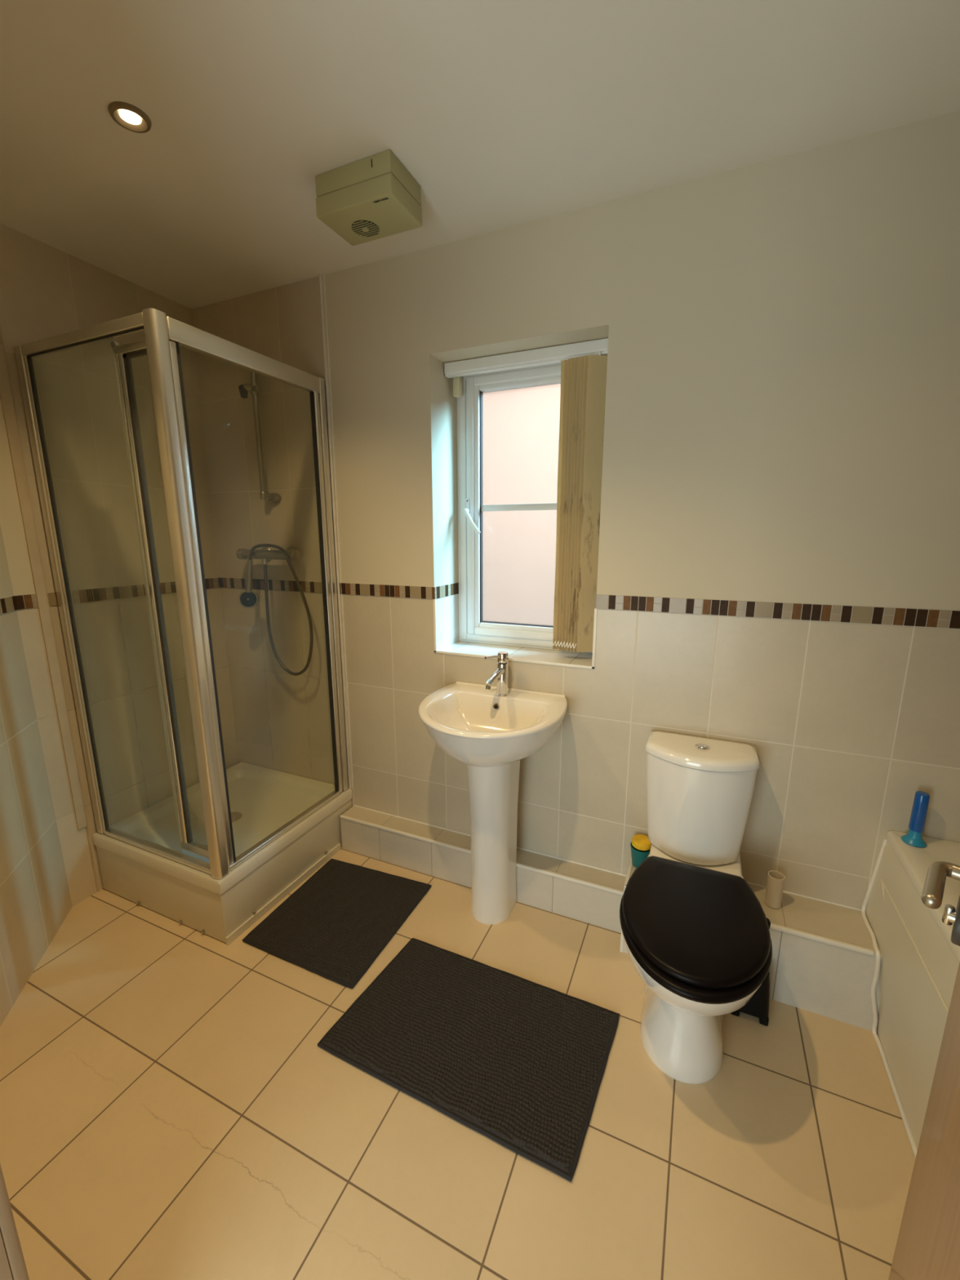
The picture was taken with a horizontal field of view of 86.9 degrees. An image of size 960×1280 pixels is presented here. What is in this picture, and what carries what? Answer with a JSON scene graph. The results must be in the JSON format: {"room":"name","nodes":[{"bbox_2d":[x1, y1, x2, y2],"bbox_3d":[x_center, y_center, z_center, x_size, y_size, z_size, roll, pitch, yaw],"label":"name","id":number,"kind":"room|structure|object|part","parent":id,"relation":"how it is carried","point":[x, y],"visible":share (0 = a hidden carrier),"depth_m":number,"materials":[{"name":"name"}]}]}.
{"room":"bathroom","nodes":[
{"label":"bathroom","id":0,"kind":"room"},
{"bbox_2d":[0,524,72,1026],"bbox_3d":[-1.486,-0.032,1.250,0.120,2.576,1.035,-4,12,-19],"label":"wall","id":1,"kind":"structure","parent":0,"point":[35,899],"depth_m":1.70,"materials":[{"name":"paint"}]},
{"bbox_2d":[0,595,17,614],"bbox_3d":[-1.428,-0.030,1.272,0.003,0.050,1.035,-4,12,-19],"label":"tile border","id":2,"kind":"object","parent":1,"relation":"attached to","point":[8,604],"depth_m":1.70,"materials":[{"name":"tile"}]},
{"bbox_2d":[0,223,239,906],"bbox_3d":[-1.507,-0.218,2.153,0.160,2.576,0.835,5,13,23],"label":"wall","id":3,"kind":"structure","parent":0,"point":[46,291],"depth_m":1.98,"materials":[{"name":"paint"}]},
{"bbox_2d":[0,324,99,892],"bbox_3d":[-1.572,-0.149,1.819,0.014,2.416,0.034,5,13,23],"label":"trim","id":4,"kind":"structure","parent":3,"relation":"attached to","point":[6,392],"depth_m":1.81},
{"bbox_2d":[14,577,221,609],"bbox_3d":[-1.442,-0.206,2.126,0.003,0.050,0.835,5,13,22],"label":"tile border","id":5,"kind":"object","parent":3,"relation":"attached to","point":[26,601],"depth_m":2.01,"materials":[{"name":"tile"}]},
{"bbox_2d":[0,845,915,1279],"bbox_3d":[-0.399,1.364,0.659,3.750,0.080,3.200,5,13,23],"label":"floor","id":6,"kind":"structure","parent":0,"point":[172,1108],"depth_m":1.22,"materials":[{"name":"tile"}]},
{"bbox_2d":[92,762,352,945],"bbox_3d":[-1.081,0.867,2.242,0.723,0.254,0.730,5,13,23],"label":"shower tray","id":7,"kind":"object","parent":6,"relation":"on","point":[262,800],"visible":0.75,"depth_m":2.05,"materials":[{"name":"white plastic"}]},
{"bbox_2d":[13,307,348,879],"bbox_3d":[-1.084,-0.136,2.038,0.707,1.790,0.711,5,13,23],"label":"shower enclosure","id":8,"kind":"object","parent":7,"relation":"on","point":[164,335],"visible":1,"depth_m":1.71,"materials":[{"name":"silver glass"}]},
{"bbox_3d":[-1.226,-0.931,1.563,0.619,0.037,0.030,5,13,23],"label":"rail","id":9,"kind":"part","parent":8,"relation":"part of","materials":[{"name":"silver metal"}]},
{"bbox_3d":[-1.022,-0.879,1.520,0.225,0.025,0.022,5,13,23],"label":"door rail","id":10,"kind":"part","parent":8,"relation":"part of","materials":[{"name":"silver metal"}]},
{"bbox_3d":[-1.116,-0.062,1.733,0.018,1.711,0.020,5,13,23],"label":"sliding door","id":11,"kind":"part","parent":8,"relation":"part of","materials":[{"name":"clear glass"}]},
{"bbox_3d":[-1.218,0.793,1.918,0.602,0.019,0.028,5,13,23],"label":"rail","id":12,"kind":"part","parent":8,"relation":"part of","materials":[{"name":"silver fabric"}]},
{"bbox_3d":[-0.918,-0.048,1.612,0.052,1.790,0.050,5,13,23],"label":"corner post","id":13,"kind":"part","parent":8,"relation":"part of","materials":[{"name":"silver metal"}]},
{"bbox_3d":[-1.020,0.772,1.861,0.225,0.030,0.022,5,13,23],"label":"door rail","id":14,"kind":"part","parent":8,"relation":"part of","materials":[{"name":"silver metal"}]},
{"bbox_3d":[-0.778,-0.955,1.739,0.032,0.059,0.629,5,13,23],"label":"rail","id":15,"kind":"part","parent":8,"relation":"part of","materials":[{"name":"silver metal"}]},
{"bbox_3d":[-0.782,0.760,2.082,0.028,0.017,0.600,5,13,23],"label":"rail","id":16,"kind":"part","parent":8,"relation":"part of","materials":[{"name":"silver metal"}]},
{"bbox_2d":[242,858,431,988],"bbox_3d":[-0.531,1.045,1.953,0.518,0.019,0.547,5,13,23],"label":"bath mat","id":17,"kind":"object","parent":6,"relation":"on","point":[334,926],"visible":1,"depth_m":1.90,"materials":[{"name":"black fabric"}]},
{"bbox_2d":[317,937,619,1182],"bbox_3d":[-0.021,1.141,1.489,0.775,0.019,0.474,5,13,23],"label":"bath mat","id":18,"kind":"object","parent":6,"relation":"on","point":[520,1063],"visible":1,"depth_m":1.43,"materials":[{"name":"black fabric"}]},
{"bbox_2d":[417,681,567,924],"bbox_3d":[0.023,0.641,1.861,0.524,0.848,0.440,5,13,23],"label":"basin","id":19,"kind":"object","parent":6,"relation":"on","point":[487,732],"visible":0.99,"depth_m":1.84,"materials":[{"name":"white ceramic"}]},
{"bbox_3d":[0.022,0.325,1.794,0.524,0.194,0.437,5,13,23],"label":"bowl","id":20,"kind":"part","parent":19,"relation":"part of","materials":[{"name":"white ceramic"}]},
{"bbox_2d":[484,651,509,696],"bbox_3d":[0.054,0.134,1.851,0.055,0.165,0.160,7,14,32],"label":"tap","id":21,"kind":"object","parent":19,"relation":"on","point":[500,674],"visible":1,"depth_m":1.87,"materials":[{"name":"silver metal"}]},
{"bbox_3d":[0.055,0.135,1.836,0.028,0.054,0.129,5,13,25],"label":"spout","id":22,"kind":"part","parent":21,"relation":"part of","materials":[{"name":"silver metal"}]},
{"bbox_3d":[0.057,0.066,1.867,0.106,0.038,0.043,-7,13,-29],"label":"lever","id":23,"kind":"part","parent":21,"relation":"part of","materials":[{"name":"silver metal"}]},
{"bbox_2d":[619,730,772,1084],"bbox_3d":[0.610,0.762,1.456,0.372,0.774,0.716,5,13,23],"label":"toilet","id":24,"kind":"object","parent":6,"relation":"on","point":[696,934],"visible":1,"depth_m":1.39,"materials":[{"name":"white ceramic"}]},
{"bbox_2d":[648,843,742,875],"bbox_3d":[0.691,0.778,1.646,0.276,0.142,0.270,5,13,23],"label":"toilet","id":25,"kind":"object","parent":24,"relation":"attached to","point":[732,867],"depth_m":1.61,"materials":[{"name":"white ceramic"}]},
{"bbox_3d":[0.557,0.755,1.332,0.372,0.023,0.454,5,13,23],"label":"seat","id":26,"kind":"part","parent":24,"relation":"part of","materials":[{"name":"black plastic"}]},
{"bbox_3d":[0.560,0.727,1.335,0.360,0.024,0.438,5,13,23],"label":"lid","id":27,"kind":"part","parent":24,"relation":"part of","materials":[{"name":"black plastic"}]},
{"bbox_3d":[0.702,0.357,1.616,0.330,0.034,0.204,5,13,23],"label":"cistern lid","id":28,"kind":"part","parent":24,"relation":"part of","materials":[{"name":"white ceramic"}]},
{"bbox_2d":[730,917,770,1026],"bbox_3d":[0.826,0.979,1.530,0.100,0.318,0.092,5,13,23],"label":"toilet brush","id":29,"kind":"object","parent":6,"relation":"on","point":[757,1006],"visible":0.38,"depth_m":1.50,"materials":[{"name":"black plastic"}]},
{"bbox_3d":[0.839,0.955,1.525,0.037,0.268,0.025,5,13,23],"label":"brush handle","id":30,"kind":"part","parent":29,"relation":"part of","materials":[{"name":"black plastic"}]},
{"bbox_2d":[861,830,959,1158],"bbox_3d":[1.218,1.019,0.761,0.728,0.554,1.582,5,13,23],"label":"bath","id":31,"kind":"object","parent":6,"relation":"on","point":[920,963],"visible":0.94,"depth_m":1.30,"materials":[{"name":"white plastic"}]},
{"bbox_3d":[0.926,0.875,0.905,0.006,0.060,1.397,5,13,23],"label":"embossed moulding","id":32,"kind":"part","parent":31,"relation":"part of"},
{"bbox_2d":[901,791,929,847],"bbox_3d":[1.262,0.511,1.459,0.058,0.155,0.058,5,13,23],"label":"dispenser","id":33,"kind":"object","parent":31,"relation":"on","point":[917,823],"visible":1,"depth_m":1.45,"materials":[{"name":"blue plastic"}]},
{"bbox_2d":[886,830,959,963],"bbox_3d":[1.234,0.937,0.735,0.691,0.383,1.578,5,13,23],"label":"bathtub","id":34,"kind":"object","parent":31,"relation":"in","point":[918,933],"depth_m":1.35,"materials":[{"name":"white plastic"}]},
{"bbox_2d":[0,0,959,309],"bbox_3d":[-0.402,-1.080,0.153,3.750,0.080,3.200,5,13,23],"label":"ceiling","id":35,"kind":"structure","parent":0,"point":[503,113],"depth_m":1.18,"materials":[{"name":"paint"}]},
{"bbox_2d":[107,101,151,133],"bbox_3d":[-0.841,-1.255,1.220,0.087,0.008,0.087,5,13,23],"label":"recessed light","id":36,"kind":"object","parent":35,"relation":"in","point":[128,116],"visible":1,"depth_m":1.22,"materials":[{"name":"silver metal"}]},
{"bbox_3d":[-0.841,-1.256,1.220,0.044,0.002,0.044,5,13,23],"label":"bulb","id":37,"kind":"part","parent":36,"relation":"part of","materials":[{"name":"white glass"}]},
{"bbox_2d":[315,149,422,245],"bbox_3d":[-0.317,-1.253,1.452,0.254,0.108,0.164,5,13,23],"label":"fan","id":38,"kind":"object","parent":35,"relation":"attached to","point":[375,197],"visible":1,"depth_m":1.40,"materials":[{"name":"white plastic"}]},
{"bbox_2d":[351,220,379,237],"bbox_3d":[-0.337,-1.208,1.491,0.080,0.004,0.074,5,13,23],"label":"grille","id":39,"kind":"object","parent":38,"relation":"attached to","point":[359,228],"depth_m":1.49,"materials":[{"name":"white plastic"}]},
{"bbox_2d":[340,805,626,933],"bbox_3d":[-0.036,0.932,2.136,1.280,0.166,0.101,5,13,23],"label":"wall","id":40,"kind":"structure","parent":0,"point":[589,904],"depth_m":2.09,"materials":[{"name":"tile"}]},
{"bbox_2d":[339,814,623,895],"bbox_3d":[-0.056,0.863,2.077,1.280,0.012,0.012,5,13,23],"label":"trim","id":41,"kind":"structure","parent":40,"relation":"attached to","point":[389,829],"depth_m":2.07,"materials":[{"name":"white plastic"}]},
{"bbox_2d":[191,110,959,909],"bbox_3d":[0.313,-0.185,1.981,3.750,2.576,0.320,5,13,23],"label":"wall","id":42,"kind":"structure","parent":0,"point":[782,422],"depth_m":1.61,"materials":[{"name":"paint"}]},
{"bbox_2d":[238,371,281,502],"bbox_3d":[-0.953,-0.892,2.179,0.120,0.579,0.088,5,13,23],"label":"riser rail","id":43,"kind":"object","parent":42,"relation":"attached to","point":[253,388],"visible":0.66,"depth_m":2.17,"materials":[{"name":"silver metal"}]},
{"bbox_2d":[238,384,248,398],"bbox_3d":[-0.997,-1.047,2.140,0.035,0.051,0.045,-10,15,-40],"label":"shower head","id":44,"kind":"object","parent":43,"relation":"attached to","point":[243,388],"depth_m":2.13},
{"bbox_2d":[235,543,313,675],"bbox_3d":[-0.921,-0.135,2.297,0.402,0.593,0.132,5,13,23],"label":"shower mixer","id":45,"kind":"object","parent":42,"relation":"attached to","point":[248,598],"visible":1,"depth_m":2.27,"materials":[{"name":"silver metal"}]},
{"bbox_3d":[-1.086,-0.394,2.323,0.037,0.049,0.049,5,13,23],"label":"temperature knob","id":46,"kind":"part","parent":45,"relation":"part of","materials":[{"name":"silver metal"}]},
{"bbox_2d":[262,559,266,565],"bbox_3d":[-0.969,-0.353,2.278,0.020,0.038,0.020,5,13,23],"label":"outlet","id":47,"kind":"object","parent":45,"relation":"attached to","point":[264,561],"depth_m":2.27,"materials":[{"name":"silver metal"}]},
{"bbox_3d":[-0.805,-0.369,2.201,0.031,0.049,0.049,5,13,23],"label":"flow knob","id":48,"kind":"part","parent":45,"relation":"part of","materials":[{"name":"silver metal"}]},
{"bbox_2d":[219,577,434,599],"bbox_3d":[-0.732,-0.236,2.263,1.200,0.050,0.003,5,13,23],"label":"tile border","id":49,"kind":"object","parent":42,"relation":"attached to","point":[366,589],"depth_m":2.19,"materials":[{"name":"tile"}]},
{"bbox_2d":[319,274,353,788],"bbox_3d":[-0.610,-0.355,2.181,0.021,2.161,0.010,5,13,23],"label":"trim","id":50,"kind":"structure","parent":42,"relation":"attached to","point":[335,526],"depth_m":2.15,"materials":[{"name":"white plastic"}]},
{"bbox_2d":[434,582,458,599],"bbox_3d":[-0.138,-0.207,2.122,0.003,0.050,0.215,5,13,23],"label":"tile border","id":51,"kind":"object","parent":42,"relation":"attached to","point":[450,589],"depth_m":2.11,"materials":[{"name":"tile"}]},
{"bbox_2d":[433,599,597,669],"bbox_3d":[0.113,-0.029,1.927,0.654,0.220,0.009,5,13,23],"label":"trim","id":52,"kind":"structure","parent":42,"relation":"attached to","point":[593,666],"depth_m":1.91,"materials":[{"name":"white tile"}]},
{"bbox_2d":[456,362,592,653],"bbox_3d":[0.201,-0.513,2.032,0.644,1.113,0.128,5,13,23],"label":"window","id":53,"kind":"structure","parent":42,"relation":"in","point":[473,628],"depth_m":2.10,"materials":[{"name":"white plastic"}]},
{"bbox_3d":[-0.051,-0.557,2.112,0.016,0.063,0.008,5,13,23],"label":"handle","id":54,"kind":"part","parent":53,"relation":"part of","materials":[{"name":"white plastic"}]},
{"bbox_3d":[-0.036,-0.488,2.089,0.034,0.106,0.089,-11,16,-42],"label":"lever","id":55,"kind":"part","parent":53,"relation":"part of","materials":[{"name":"white plastic"}]},
{"bbox_3d":[0.206,-0.519,2.042,0.548,1.041,0.064,5,13,23],"label":"sash","id":56,"kind":"part","parent":53,"relation":"part of","materials":[{"name":"white plastic"}]},
{"bbox_2d":[444,337,608,652],"bbox_3d":[0.165,-0.510,1.945,0.636,1.079,0.097,6,13,27],"label":"vertical blind","id":57,"kind":"object","parent":53,"relation":"attached to","point":[584,365],"visible":0.94,"depth_m":1.82,"materials":[{"name":"beige plastic"}]},
{"bbox_3d":[0.319,0.018,1.928,0.101,0.021,0.010,8,14,33],"label":"bead chain","id":58,"kind":"part","parent":57,"relation":"part of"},
{"bbox_2d":[353,804,861,911],"bbox_3d":[0.310,0.824,2.011,1.995,0.099,0.006,5,13,23],"label":"trim","id":59,"kind":"structure","parent":42,"relation":"attached to","point":[584,864],"depth_m":1.98,"materials":[{"name":"white tile"}]},
{"bbox_2d":[595,594,959,628],"bbox_3d":[1.138,-0.070,1.451,1.602,0.050,0.003,5,13,23],"label":"tile border","id":60,"kind":"object","parent":42,"relation":"attached to","point":[947,619],"depth_m":1.54,"materials":[{"name":"tile"}]},
{"bbox_2d":[622,864,882,1031],"bbox_3d":[0.863,0.976,1.689,0.727,0.259,0.188,5,13,23],"label":"wall","id":61,"kind":"structure","parent":0,"point":[831,981],"depth_m":1.53,"materials":[{"name":"tile"}]},
{"bbox_2d":[630,841,650,867],"bbox_3d":[0.580,0.776,1.827,0.076,0.074,0.076,5,13,23],"label":"plastic cup","id":62,"kind":"object","parent":61,"relation":"on","point":[638,856],"visible":0.56,"depth_m":1.80,"materials":[{"name":"teal plastic"}]},
{"bbox_2d":[631,834,651,850],"bbox_3d":[0.580,0.724,1.817,0.070,0.028,0.069,5,13,23],"label":"lid","id":63,"kind":"object","parent":62,"relation":"on","point":[640,842],"visible":0.87,"depth_m":1.80,"materials":[{"name":"yellow plastic"}]},
{"bbox_2d":[619,856,874,955],"bbox_3d":[0.845,0.974,1.695,0.695,0.262,0.191,5,13,23],"label":"trim","id":64,"kind":"structure","parent":61,"relation":"attached to","point":[824,940],"depth_m":1.51,"materials":[{"name":"white tile"}]},
{"bbox_2d":[764,870,785,908],"bbox_3d":[0.946,0.801,1.628,0.047,0.104,0.047,5,13,23],"label":"cardboard tube","id":65,"kind":"object","parent":61,"relation":"on","point":[775,879],"visible":1,"depth_m":1.61,"materials":[{"name":"beige cardboard"}]},
{"bbox_3d":[-0.233,-0.881,0.067,0.938,0.436,0.120,5,13,23],"label":"wall","id":66,"kind":"structure","parent":0,"visible":0},
{"bbox_2d":[0,1164,29,1279],"bbox_3d":[-0.229,0.311,0.321,1.018,2.120,0.135,5,13,23],"label":"trim","id":67,"kind":"structure","parent":66,"relation":"attached to","point":[12,1264],"depth_m":0.65,"materials":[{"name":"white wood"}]},
{"bbox_2d":[888,861,959,1279],"bbox_3d":[0.395,0.348,0.420,0.655,1.994,0.086,-11,16,-43],"label":"door","id":68,"kind":"structure","parent":66,"relation":"in","point":[927,1247],"depth_m":0.48,"materials":[{"name":"brown wood"}]},
{"bbox_3d":[0.536,0.282,0.592,0.108,0.024,0.036,-7,13,-29],"label":"lever","id":69,"kind":"part","parent":68,"relation":"part of","materials":[{"name":"silver metal"}]},
{"label":"outside","id":70,"kind":"structure","parent":0,"visible":0},
{"bbox_2d":[483,383,560,625],"bbox_3d":[1.343,-1.521,4.522,9.000,8.000,0.200,5,13,23],"label":"wall","id":71,"kind":"structure","parent":70,"point":[521,426],"depth_m":4.89,"materials":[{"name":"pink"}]}
]}

